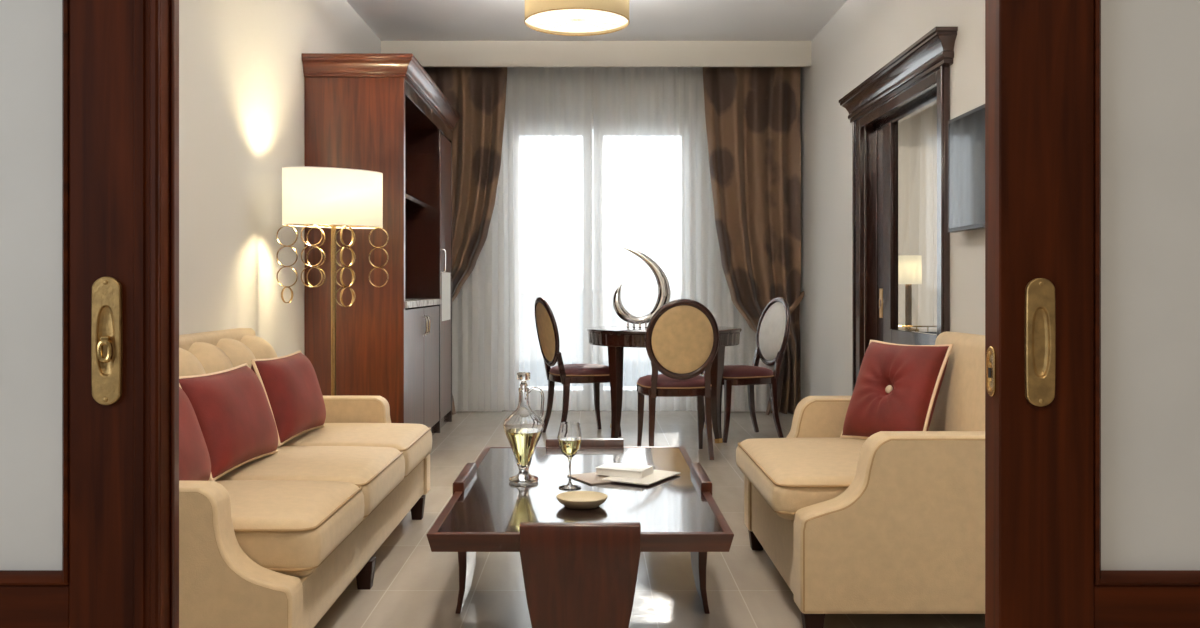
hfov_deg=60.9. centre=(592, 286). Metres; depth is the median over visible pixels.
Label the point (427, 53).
curtain pelmet
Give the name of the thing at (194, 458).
throw pillow
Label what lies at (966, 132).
television
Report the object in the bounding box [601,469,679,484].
brochure
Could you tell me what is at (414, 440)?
seat cushion
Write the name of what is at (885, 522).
armchair
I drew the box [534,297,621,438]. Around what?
dining chair
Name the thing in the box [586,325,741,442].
dining table
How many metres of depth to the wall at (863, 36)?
7.02 m
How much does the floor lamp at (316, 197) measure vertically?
1.649 m
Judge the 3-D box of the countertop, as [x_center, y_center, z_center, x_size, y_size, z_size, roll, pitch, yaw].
[-1.373,0.105,6.655,0.570,0.040,1.348,0,0,0]
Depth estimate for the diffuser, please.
5.96 m
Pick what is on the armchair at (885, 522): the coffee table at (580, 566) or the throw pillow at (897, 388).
the throw pillow at (897, 388)
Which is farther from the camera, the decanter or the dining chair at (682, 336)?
the dining chair at (682, 336)
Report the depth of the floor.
3.73 m
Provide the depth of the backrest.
3.62 m
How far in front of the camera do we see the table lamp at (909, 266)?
7.43 m
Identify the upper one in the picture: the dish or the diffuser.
the diffuser
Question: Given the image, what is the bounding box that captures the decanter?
[503,372,543,482]
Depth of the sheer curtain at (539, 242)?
8.50 m
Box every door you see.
[0,0,178,627]
[839,27,957,393]
[985,0,1199,627]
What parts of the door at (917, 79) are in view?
handle plate, cornice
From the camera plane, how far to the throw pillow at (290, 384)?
3.98 m
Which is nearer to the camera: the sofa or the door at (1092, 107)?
the door at (1092, 107)
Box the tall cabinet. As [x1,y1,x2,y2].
[302,53,459,435]
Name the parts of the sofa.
frame, arm, frame, leg, arm, leg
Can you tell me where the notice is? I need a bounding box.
[442,272,449,320]
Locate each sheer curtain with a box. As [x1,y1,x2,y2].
[452,67,592,410]
[593,67,772,410]
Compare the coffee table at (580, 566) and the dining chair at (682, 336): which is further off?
the dining chair at (682, 336)
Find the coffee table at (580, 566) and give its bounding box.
[427,439,733,627]
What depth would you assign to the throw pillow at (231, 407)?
3.30 m
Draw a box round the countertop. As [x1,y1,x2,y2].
[405,299,441,307]
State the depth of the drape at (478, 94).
8.32 m
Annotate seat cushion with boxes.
[215,446,404,520]
[215,480,363,576]
[281,423,431,479]
[736,437,866,519]
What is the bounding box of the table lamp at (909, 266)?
[898,255,921,330]
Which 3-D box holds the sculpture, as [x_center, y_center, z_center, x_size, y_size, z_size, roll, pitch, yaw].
[0.338,0.006,7.100,0.400,0.568,0.104,0,0,0]
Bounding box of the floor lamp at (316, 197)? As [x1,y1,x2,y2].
[276,166,387,395]
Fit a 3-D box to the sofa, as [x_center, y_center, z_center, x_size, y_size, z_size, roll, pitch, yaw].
[-1.196,0.619,3.670,0.941,0.862,2.200,0,0,0]
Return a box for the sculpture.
[613,247,669,327]
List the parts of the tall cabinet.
panel, cornice, door, handle, handle, door, handle, door, door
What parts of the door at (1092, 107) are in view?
lock plate, handle plate, rail, panel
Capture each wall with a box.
[179,0,380,356]
[456,366,773,411]
[799,0,984,399]
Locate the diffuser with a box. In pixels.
[526,9,627,32]
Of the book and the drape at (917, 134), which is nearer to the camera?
the book
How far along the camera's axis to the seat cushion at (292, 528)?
2.79 m
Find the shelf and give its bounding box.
[405,193,425,207]
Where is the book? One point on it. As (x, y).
(608, 469)
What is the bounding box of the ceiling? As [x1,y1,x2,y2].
[346,0,846,40]
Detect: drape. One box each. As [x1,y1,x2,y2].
[423,67,507,414]
[703,67,803,414]
[898,103,936,328]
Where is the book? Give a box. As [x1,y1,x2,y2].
[595,463,652,477]
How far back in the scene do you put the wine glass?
3.28 m
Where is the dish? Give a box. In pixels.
[556,491,607,508]
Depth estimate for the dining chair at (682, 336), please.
6.14 m
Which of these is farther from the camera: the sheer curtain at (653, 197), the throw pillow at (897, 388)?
the sheer curtain at (653, 197)
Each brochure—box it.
[567,472,613,484]
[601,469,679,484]
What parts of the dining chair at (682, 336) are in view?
leg, leg, post, seat, seat frame, frame, panel, leg, post, leg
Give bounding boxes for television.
[948,104,984,231]
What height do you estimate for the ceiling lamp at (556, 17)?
0.412 m
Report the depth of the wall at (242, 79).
4.90 m
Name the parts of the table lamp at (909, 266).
lamp shade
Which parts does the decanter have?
handle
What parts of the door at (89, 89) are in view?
panel, rail, ring pull, handle plate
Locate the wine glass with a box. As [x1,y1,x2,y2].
[558,422,581,489]
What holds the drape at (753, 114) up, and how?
hanging from the track
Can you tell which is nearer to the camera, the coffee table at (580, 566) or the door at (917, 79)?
the coffee table at (580, 566)
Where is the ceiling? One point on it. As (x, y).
(390, 20)
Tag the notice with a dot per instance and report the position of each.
(445, 276)
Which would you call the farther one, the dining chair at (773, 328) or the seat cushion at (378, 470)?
the dining chair at (773, 328)
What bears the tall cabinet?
on the floor
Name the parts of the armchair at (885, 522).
leg, frame, arm, leg, arm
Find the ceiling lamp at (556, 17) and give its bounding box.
[524,0,629,35]
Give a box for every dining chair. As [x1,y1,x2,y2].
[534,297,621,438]
[636,299,718,459]
[701,297,789,442]
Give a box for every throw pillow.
[179,363,277,480]
[179,387,210,480]
[251,351,325,445]
[840,340,952,438]
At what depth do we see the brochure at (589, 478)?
3.45 m
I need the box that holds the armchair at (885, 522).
[736,331,984,627]
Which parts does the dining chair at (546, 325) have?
panel, post, frame, leg, post, leg, seat, seat frame, leg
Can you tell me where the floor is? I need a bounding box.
[314,410,984,627]
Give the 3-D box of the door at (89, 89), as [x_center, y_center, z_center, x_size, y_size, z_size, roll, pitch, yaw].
[-1.026,-0.115,1.455,0.847,2.310,0.069,0,0,0]
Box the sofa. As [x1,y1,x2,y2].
[179,328,431,627]
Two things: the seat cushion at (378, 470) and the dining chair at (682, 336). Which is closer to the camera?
the seat cushion at (378, 470)
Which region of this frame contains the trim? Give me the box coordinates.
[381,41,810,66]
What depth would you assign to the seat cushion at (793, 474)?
3.35 m

